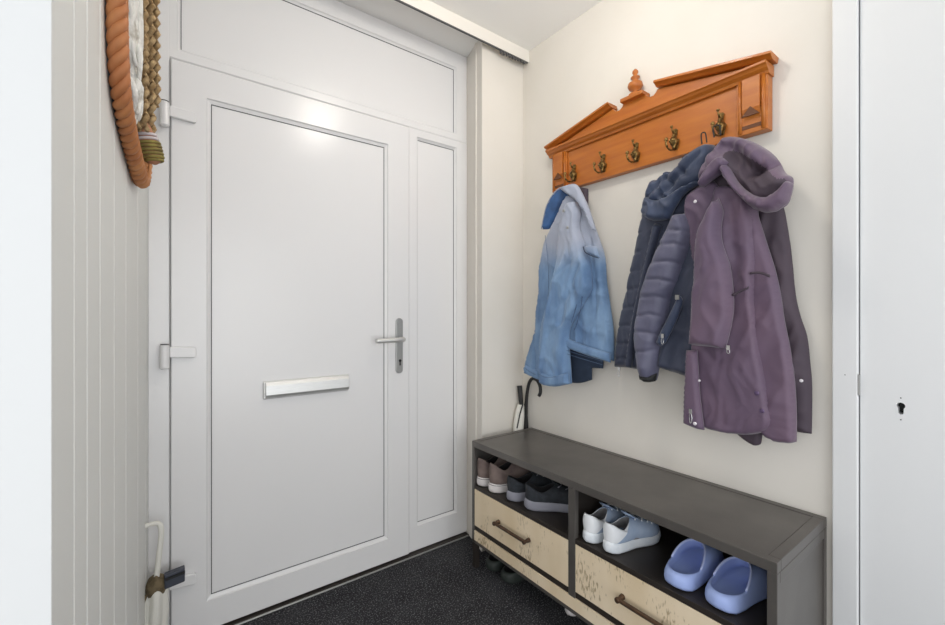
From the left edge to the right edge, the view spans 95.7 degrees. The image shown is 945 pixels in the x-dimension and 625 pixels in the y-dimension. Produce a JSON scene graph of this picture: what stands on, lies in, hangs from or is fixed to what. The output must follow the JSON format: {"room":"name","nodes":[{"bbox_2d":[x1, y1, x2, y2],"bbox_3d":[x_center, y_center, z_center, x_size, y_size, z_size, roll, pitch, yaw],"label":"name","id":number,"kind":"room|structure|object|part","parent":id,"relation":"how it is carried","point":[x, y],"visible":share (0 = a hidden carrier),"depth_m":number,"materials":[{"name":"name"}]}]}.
{"room":"entrance hall","nodes":[
{"label":"entrance hall","id":0,"kind":"room"},
{"bbox_2d":[0,0,50,624],"bbox_3d":[-1.089,-0.095,0.203,1.296,2.590,0.132,0,0,-37],"label":"wall","id":1,"kind":"structure","parent":0,"point":[25,25],"depth_m":0.52,"materials":[{"name":"white paint"}]},
{"bbox_2d":[51,0,147,624],"bbox_3d":[-0.963,-0.095,1.028,0.283,2.590,1.300,0,0,-37],"label":"wall","id":2,"kind":"structure","parent":0,"point":[99,216],"depth_m":0.76,"materials":[{"name":"white"}]},
{"bbox_2d":[105,0,164,188],"bbox_3d":[-0.820,-0.724,1.069,0.077,0.764,0.563,0,0,-32],"label":"wall hanging","id":3,"kind":"object","parent":2,"relation":"attached to","point":[132,32],"depth_m":0.97,"materials":[{"name":"orange cotton rope"},{"name":"white wool"},{"name":"jute"}]},
{"bbox_2d":[241,536,587,624],"bbox_3d":[0.141,1.230,0.480,3.600,0.060,3.800,0,0,-37],"label":"floor","id":4,"kind":"structure","parent":0,"point":[442,585],"depth_m":1.78,"materials":[{"name":"carpet"}]},
{"bbox_2d":[145,521,184,624],"bbox_3d":[-1.058,0.942,1.456,0.129,0.477,0.077,0,0,-37],"label":"umbrella","id":5,"kind":"object","parent":4,"relation":"on","point":[158,585],"visible":0.87,"depth_m":1.44,"materials":[{"name":"white fabric"}]},
{"bbox_3d":[-1.080,0.807,1.438,0.071,0.207,0.020,0,0,-37],"label":"hook handle","id":6,"kind":"part","parent":5,"relation":"part of","materials":[{"name":"white plastic"}]},
{"bbox_2d":[485,554,504,571],"bbox_3d":[0.168,1.153,2.070,0.266,0.094,0.103,0,0,-42],"label":"clog","id":7,"kind":"object","parent":4,"relation":"on","point":[493,564],"visible":0.23,"depth_m":1.98,"materials":[{"name":"grey rubber"}]},
{"bbox_2d":[500,565,524,583],"bbox_3d":[0.244,1.153,1.968,0.266,0.094,0.103,0,0,-35],"label":"clog","id":8,"kind":"object","parent":4,"relation":"on","point":[508,575],"visible":0.27,"depth_m":1.89,"materials":[{"name":"black rubber"}]},
{"bbox_2d":[513,385,526,430],"bbox_3d":[0.244,0.793,2.247,0.069,0.813,0.054,0,0,-37],"label":"umbrella","id":9,"kind":"object","parent":4,"relation":"on","point":[518,424],"visible":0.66,"depth_m":2.24,"materials":[{"name":"white fabric"}]},
{"bbox_3d":[0.251,0.441,2.259,0.029,0.109,0.031,0,0,-37],"label":"handle","id":10,"kind":"part","parent":9,"relation":"part of","materials":[{"name":"black plastic"}]},
{"bbox_2d":[524,377,541,428],"bbox_3d":[0.312,0.767,2.221,0.026,0.866,0.137,0,0,-31],"label":"umbrella","id":11,"kind":"object","parent":4,"relation":"on","point":[531,379],"visible":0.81,"depth_m":2.25,"materials":[{"name":"black fabric"}]},
{"bbox_2d":[565,608,575,615],"bbox_3d":[0.472,1.152,1.776,0.266,0.096,0.093,0,0,-41],"label":"shoe","id":12,"kind":"object","parent":4,"relation":"on","point":[568,612],"visible":0.02,"depth_m":1.68,"materials":[{"name":"white rubber"}]},
{"bbox_2d":[472,427,826,624],"bbox_3d":[0.510,0.903,1.635,0.423,0.594,1.236,0,0,-37],"label":"bench","id":13,"kind":"object","parent":4,"relation":"on","point":[550,551],"visible":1,"depth_m":1.43,"materials":[{"name":"dark wood"},{"name":"grey-brown wood"},{"name":"pale wood"}]},
{"bbox_3d":[0.011,0.858,2.022,0.020,0.448,0.018,0,0,-37],"label":"corner post","id":14,"kind":"part","parent":13,"relation":"part of","materials":[{"name":"wood"}]},
{"bbox_3d":[0.016,1.141,2.020,0.022,0.118,0.024,0,0,-37],"label":"leg","id":15,"kind":"part","parent":13,"relation":"part of","materials":[{"name":"black wood"}]},
{"bbox_3d":[0.156,0.851,2.137,0.346,0.434,0.005,0,0,-37],"label":"panel","id":16,"kind":"part","parent":13,"relation":"part of","materials":[{"name":"wood"}]},
{"bbox_2d":[477,456,506,485],"bbox_3d":[0.146,0.739,2.074,0.297,0.142,0.110,0,0,-33],"label":"sneaker","id":17,"kind":"object","parent":13,"relation":"on","point":[482,465],"visible":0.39,"depth_m":1.99,"materials":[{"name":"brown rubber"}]},
{"bbox_2d":[488,461,530,492],"bbox_3d":[0.208,0.739,1.986,0.297,0.142,0.110,0,0,-27],"label":"sneaker","id":18,"kind":"object","parent":13,"relation":"on","point":[498,475],"visible":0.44,"depth_m":1.92,"materials":[{"name":"brown"}]},
{"bbox_3d":[0.158,0.913,1.781,0.034,0.018,0.205,0,0,-37],"label":"drawer handle","id":19,"kind":"part","parent":13,"relation":"part of","materials":[{"name":"brown metal"}]},
{"bbox_3d":[0.186,0.914,1.787,0.018,0.170,0.566,0,0,-37],"label":"drawer","id":20,"kind":"part","parent":13,"relation":"part of","materials":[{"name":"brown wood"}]},
{"bbox_2d":[506,470,552,501],"bbox_3d":[0.281,0.750,1.898,0.291,0.120,0.109,0,0,-23],"label":"shoe","id":21,"kind":"object","parent":13,"relation":"on","point":[515,486],"visible":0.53,"depth_m":1.84,"materials":[{"name":"grey rubber"}]},
{"bbox_3d":[0.523,1.075,1.644,0.390,0.014,1.232,0,0,-37],"label":"rail","id":22,"kind":"part","parent":13,"relation":"part of","materials":[{"name":"wood"}]},
{"bbox_2d":[524,480,567,512],"bbox_3d":[0.358,0.750,1.766,0.291,0.120,0.109,0,0,1],"label":"shoe","id":23,"kind":"object","parent":13,"relation":"on","point":[552,497],"visible":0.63,"depth_m":1.74,"materials":[{"name":"grey rubber"}]},
{"bbox_3d":[0.375,1.012,1.536,0.016,0.022,1.196,0,0,-37],"label":"rail","id":24,"kind":"part","parent":13,"relation":"part of","materials":[{"name":"beige wood"}]},
{"bbox_3d":[0.365,0.851,1.547,0.020,0.433,0.031,0,0,-37],"label":"post","id":25,"kind":"part","parent":13,"relation":"part of","materials":[{"name":"wood"}]},
{"bbox_2d":[583,502,628,543],"bbox_3d":[0.499,0.752,1.575,0.256,0.116,0.100,0,0,-35],"label":"trainer","id":26,"kind":"object","parent":13,"relation":"on","point":[593,523],"visible":0.68,"depth_m":1.51,"materials":[{"name":"grey leather"}]},
{"bbox_3d":[0.376,0.819,1.535,0.021,0.018,1.200,0,0,-37],"label":"shelf rail","id":27,"kind":"part","parent":13,"relation":"part of","materials":[{"name":"wood"}]},
{"bbox_2d":[483,486,766,624],"bbox_3d":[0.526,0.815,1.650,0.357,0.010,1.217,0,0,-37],"label":"drawers","id":28,"kind":"object","parent":13,"relation":"attached to","point":[651,561],"depth_m":1.41,"materials":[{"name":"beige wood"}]},
{"bbox_2d":[603,510,660,553],"bbox_3d":[0.559,0.752,1.499,0.256,0.116,0.100,0,0,-30],"label":"trainer","id":29,"kind":"object","parent":13,"relation":"on","point":[629,532],"visible":0.85,"depth_m":1.46,"materials":[{"name":"grey"}]},
{"bbox_3d":[0.525,0.913,1.289,0.034,0.018,0.205,0,0,-37],"label":"drawer handle","id":30,"kind":"part","parent":13,"relation":"part of","materials":[{"name":"brown metal"}]},
{"bbox_3d":[0.523,0.613,1.644,0.336,0.010,1.182,0,0,-37],"label":"panel","id":31,"kind":"part","parent":13,"relation":"part of","materials":[{"name":"wood"}]},
{"bbox_3d":[0.553,0.914,1.295,0.018,0.170,0.595,0,0,-37],"label":"drawer","id":32,"kind":"part","parent":13,"relation":"part of","materials":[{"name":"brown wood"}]},
{"bbox_2d":[664,538,723,590],"bbox_3d":[0.691,0.763,1.333,0.271,0.094,0.116,0,0,-38],"label":"clog","id":33,"kind":"object","parent":13,"relation":"on","point":[692,563],"visible":0.82,"depth_m":1.30,"materials":[{"name":"blue plastic"}]},
{"bbox_2d":[705,556,766,613],"bbox_3d":[0.772,0.763,1.230,0.271,0.094,0.116,0,0,-33],"label":"clog","id":34,"kind":"object","parent":13,"relation":"on","point":[736,584],"visible":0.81,"depth_m":1.20,"materials":[{"name":"blue plastic"}]},
{"bbox_3d":[0.737,0.858,1.047,0.020,0.448,0.022,0,0,-37],"label":"corner post","id":35,"kind":"part","parent":13,"relation":"part of","materials":[{"name":"wood"}]},
{"bbox_3d":[0.888,0.851,1.155,0.346,0.434,0.008,0,0,-37],"label":"panel","id":36,"kind":"part","parent":13,"relation":"part of","materials":[{"name":"wood"}]},
{"bbox_3d":[0.888,0.648,1.153,0.348,0.028,0.012,0,0,-37],"label":"rail","id":37,"kind":"part","parent":13,"relation":"part of","materials":[{"name":"wood"}]},
{"bbox_3d":[1.033,0.858,1.268,0.022,0.448,0.022,0,0,-37],"label":"corner post","id":38,"kind":"part","parent":13,"relation":"part of","materials":[{"name":"wood"}]},
{"bbox_2d":[338,0,601,56],"bbox_3d":[-0.039,-1.430,0.345,3.150,0.080,3.800,0,0,-37],"label":"ceiling","id":39,"kind":"structure","parent":0,"point":[525,23],"depth_m":2.01,"materials":[{"name":"white paint"}]},
{"bbox_2d":[466,41,522,551],"bbox_3d":[0.053,-0.095,2.371,0.282,2.590,0.360,0,0,-37],"label":"wall","id":40,"kind":"structure","parent":0,"point":[494,80],"depth_m":2.21,"materials":[{"name":"beige paint"}]},
{"bbox_2d":[523,0,831,624],"bbox_3d":[0.584,-0.095,2.019,0.150,2.590,1.860,0,0,-37],"label":"wall","id":41,"kind":"structure","parent":0,"point":[589,63],"depth_m":1.64,"materials":[{"name":"beige paint"}]},
{"bbox_2d":[395,0,528,63],"bbox_3d":[-0.343,-1.349,1.799,1.600,0.082,0.015,0,0,-37],"label":"trim","id":42,"kind":"structure","parent":41,"relation":"attached to","point":[428,8],"depth_m":2.03,"materials":[{"name":"white paint"}]},
{"bbox_2d":[544,50,778,192],"bbox_3d":[0.664,-0.788,1.728,0.074,0.409,0.961,0,0,-37],"label":"coat rack","id":43,"kind":"object","parent":41,"relation":"attached to","point":[741,88],"visible":0.95,"depth_m":1.62,"materials":[{"name":"orange wood"}]},
{"bbox_3d":[0.413,-0.700,2.046,0.009,0.124,0.052,0,0,-37],"label":"raised panel","id":44,"kind":"part","parent":43,"relation":"part of","materials":[{"name":"orange wood"}]},
{"bbox_2d":[564,162,576,182],"bbox_3d":[0.448,-0.645,1.965,0.080,0.098,0.038,0,0,-37],"label":"coat hook","id":45,"kind":"object","parent":43,"relation":"attached to","point":[573,174],"visible":1,"depth_m":1.97,"materials":[{"name":"gold metal"}]},
{"bbox_2d":[523,184,614,386],"bbox_3d":[0.410,-0.116,1.951,0.134,0.919,0.511,0,0,-37],"label":"denim jacket","id":46,"kind":"object","parent":45,"relation":"hanging from","point":[573,335],"visible":1,"depth_m":1.89,"materials":[{"name":"blue fabric"}]},
{"bbox_3d":[0.380,-0.097,2.002,0.036,0.881,0.393,0,0,-37],"label":"panel","id":47,"kind":"part","parent":46,"relation":"part of","materials":[{"name":"blue fabric"}]},
{"bbox_3d":[0.472,-0.647,1.983,0.006,0.078,0.028,0,0,-37],"label":"plate","id":48,"kind":"part","parent":45,"relation":"part of","materials":[{"name":"gold metal"}]},
{"bbox_3d":[0.486,-0.841,1.964,0.067,0.093,0.369,0,0,-37],"label":"raking moulding","id":49,"kind":"part","parent":43,"relation":"part of","materials":[{"name":"orange wood"}]},
{"bbox_2d":[593,151,606,172],"bbox_3d":[0.544,-0.645,1.836,0.080,0.098,0.038,0,0,-37],"label":"coat hook","id":50,"kind":"object","parent":43,"relation":"attached to","point":[602,164],"visible":1,"depth_m":1.84,"materials":[{"name":"gold metal"}]},
{"bbox_3d":[0.568,-0.647,1.854,0.006,0.078,0.028,0,0,-37],"label":"plate","id":51,"kind":"part","parent":50,"relation":"part of","materials":[{"name":"gold metal"}]},
{"bbox_2d":[626,139,639,162],"bbox_3d":[0.639,-0.645,1.709,0.080,0.098,0.038,0,0,-37],"label":"coat hook","id":52,"kind":"object","parent":43,"relation":"attached to","point":[635,154],"visible":1,"depth_m":1.71,"materials":[{"name":"gold metal"}]},
{"bbox_3d":[0.662,-0.647,1.727,0.006,0.078,0.028,0,0,-37],"label":"plate","id":53,"kind":"part","parent":52,"relation":"part of","materials":[{"name":"gold metal"}]},
{"bbox_3d":[0.661,-0.773,1.727,0.069,0.033,0.936,0,0,-37],"label":"cornice","id":54,"kind":"part","parent":43,"relation":"part of","materials":[{"name":"orange wood"}]},
{"bbox_2d":[664,125,678,150],"bbox_3d":[0.734,-0.645,1.581,0.080,0.098,0.038,0,0,-37],"label":"coat hook","id":55,"kind":"object","parent":43,"relation":"attached to","point":[674,141],"visible":1,"depth_m":1.58,"materials":[{"name":"gold metal"}]},
{"bbox_3d":[0.758,-0.647,1.599,0.006,0.078,0.028,0,0,-37],"label":"plate","id":56,"kind":"part","parent":55,"relation":"part of","materials":[{"name":"gold metal"}]},
{"bbox_3d":[0.833,-0.841,1.499,0.067,0.093,0.391,0,0,-37],"label":"raking moulding","id":57,"kind":"part","parent":43,"relation":"part of","materials":[{"name":"orange wood"}]},
{"bbox_2d":[710,109,726,136],"bbox_3d":[0.831,-0.645,1.451,0.080,0.098,0.038,0,0,-37],"label":"coat hook","id":58,"kind":"object","parent":43,"relation":"attached to","point":[720,120],"visible":0.93,"depth_m":1.46,"materials":[{"name":"gold metal"}]},
{"bbox_2d":[614,132,715,381],"bbox_3d":[0.677,-0.177,1.588,0.134,0.874,0.409,0,0,-37],"label":"padded jacket","id":59,"kind":"object","parent":58,"relation":"hanging from","point":[654,328],"visible":0.81,"depth_m":1.53,"materials":[{"name":"fabric"}]},
{"bbox_3d":[0.732,-0.062,1.510,0.054,0.579,0.174,0,0,-37],"label":"panel","id":60,"kind":"part","parent":59,"relation":"part of","materials":[{"name":"fabric"}]},
{"bbox_2d":[645,144,715,199],"bbox_3d":[0.730,-0.485,1.532,0.070,0.183,0.257,0,0,-37],"label":"hood","id":61,"kind":"object","parent":59,"relation":"attached to","point":[676,184],"depth_m":1.49,"materials":[{"name":"blue fabric"}]},
{"bbox_3d":[0.855,-0.647,1.469,0.006,0.078,0.028,0,0,-37],"label":"plate","id":62,"kind":"part","parent":58,"relation":"part of","materials":[{"name":"gold metal"}]},
{"bbox_2d":[683,124,811,445],"bbox_3d":[0.832,-0.101,1.347,0.179,1.044,0.341,0,0,-37],"label":"raincoat","id":63,"kind":"object","parent":58,"relation":"hanging from","point":[748,374],"visible":0.99,"depth_m":1.32,"materials":[{"name":"fabric"}]},
{"bbox_3d":[0.723,0.343,1.415,0.007,0.047,0.011,0,0,-37],"label":"zip pull","id":64,"kind":"part","parent":63,"relation":"part of","materials":[{"name":"silver metal"}]},
{"bbox_3d":[0.796,0.115,1.329,0.007,0.026,0.011,0,0,-37],"label":"zip pull","id":65,"kind":"part","parent":63,"relation":"part of","materials":[{"name":"silver metal"}]},
{"bbox_3d":[0.814,-0.014,1.377,0.048,0.808,0.251,0,0,-37],"label":"panel","id":66,"kind":"part","parent":63,"relation":"part of","materials":[{"name":"fabric"}]},
{"bbox_2d":[698,137,793,212],"bbox_3d":[0.765,-0.431,1.406,0.105,0.275,0.484,0,0,-37],"label":"hood","id":67,"kind":"object","parent":63,"relation":"attached to","point":[740,175],"depth_m":1.32,"materials":[{"name":"fabric"}]},
{"bbox_3d":[0.887,-0.003,1.322,0.046,0.791,0.180,0,0,-37],"label":"panel","id":68,"kind":"part","parent":63,"relation":"part of","materials":[{"name":"fabric"}]},
{"bbox_3d":[0.943,-0.010,1.312,0.042,0.741,0.151,0,0,-37],"label":"panel","id":69,"kind":"part","parent":63,"relation":"part of","materials":[{"name":"purple fabric"}]},
{"bbox_3d":[0.904,-0.700,1.387,0.009,0.124,0.052,0,0,-37],"label":"raised panel","id":70,"kind":"part","parent":43,"relation":"part of","materials":[{"name":"orange wood"}]},
{"bbox_2d":[832,0,859,624],"bbox_3d":[1.110,-0.095,1.256,0.118,2.590,0.057,0,0,-37],"label":"trim","id":71,"kind":"structure","parent":41,"relation":"attached to","point":[845,13],"depth_m":1.22,"materials":[{"name":"white paint"}]},
{"bbox_2d":[858,0,944,624],"bbox_3d":[1.348,-0.098,0.876,0.047,2.575,0.894,0,0,-37],"label":"door","id":72,"kind":"structure","parent":41,"relation":"in","point":[901,378],"depth_m":1.14,"materials":[{"name":"white paint"}]},
{"bbox_3d":[1.092,0.203,1.206,0.028,0.058,0.004,0,0,-37],"label":"catch plate","id":73,"kind":"part","parent":72,"relation":"part of","materials":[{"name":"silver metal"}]},
{"bbox_3d":[-0.688,-0.095,2.137,2.050,2.590,0.150,0,0,-37],"label":"wall","id":74,"kind":"structure","parent":0,"visible":0},
{"bbox_2d":[160,58,408,624],"bbox_3d":[-0.708,0.138,1.805,0.990,2.100,0.139,0,0,-37],"label":"door","id":75,"kind":"structure","parent":74,"relation":"in","point":[287,355],"depth_m":1.76,"materials":[{"name":"white paint"}]},
{"bbox_3d":[-0.714,0.139,1.836,0.720,1.862,0.032,0,0,-37],"label":"panel","id":76,"kind":"part","parent":75,"relation":"part of","materials":[{"name":"white"}]},
{"bbox_3d":[-0.699,0.314,1.821,0.353,0.073,0.008,0,0,-37],"label":"letter plate","id":77,"kind":"part","parent":75,"relation":"part of","materials":[{"name":"metal"}]},
{"bbox_3d":[-0.384,0.129,1.997,0.156,0.024,0.060,0,0,-37],"label":"lever","id":78,"kind":"part","parent":75,"relation":"part of","materials":[{"name":"metal"}]},
{"bbox_3d":[-0.354,0.160,2.063,0.036,0.266,0.009,0,0,-37],"label":"handle plate","id":79,"kind":"part","parent":75,"relation":"part of","materials":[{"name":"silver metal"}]},
{"bbox_2d":[148,0,468,624],"bbox_3d":[-0.624,-0.095,1.966,1.383,2.590,0.202,0,0,-37],"label":"door frame","id":80,"kind":"structure","parent":74,"relation":"attached to","point":[332,52],"depth_m":2.05,"materials":[{"name":"white paint"}]},
{"bbox_3d":[-0.596,-1.131,1.939,1.222,0.352,0.032,0,0,-37],"label":"panel","id":81,"kind":"part","parent":80,"relation":"part of","materials":[{"name":"white"}]},
{"bbox_3d":[-0.596,-1.154,1.976,1.326,0.472,0.118,0,0,-37],"label":"frame","id":82,"kind":"part","parent":80,"relation":"part of","materials":[{"name":"white plastic"}]},
{"bbox_3d":[-0.200,0.095,2.234,0.234,1.939,0.032,0,0,-37],"label":"panel","id":83,"kind":"part","parent":80,"relation":"part of","materials":[{"name":"white"}]},
{"bbox_3d":[-0.207,0.136,2.265,0.358,2.108,0.120,0,0,-37],"label":"frame","id":84,"kind":"part","parent":80,"relation":"part of","materials":[{"name":"white plastic"}]}
]}

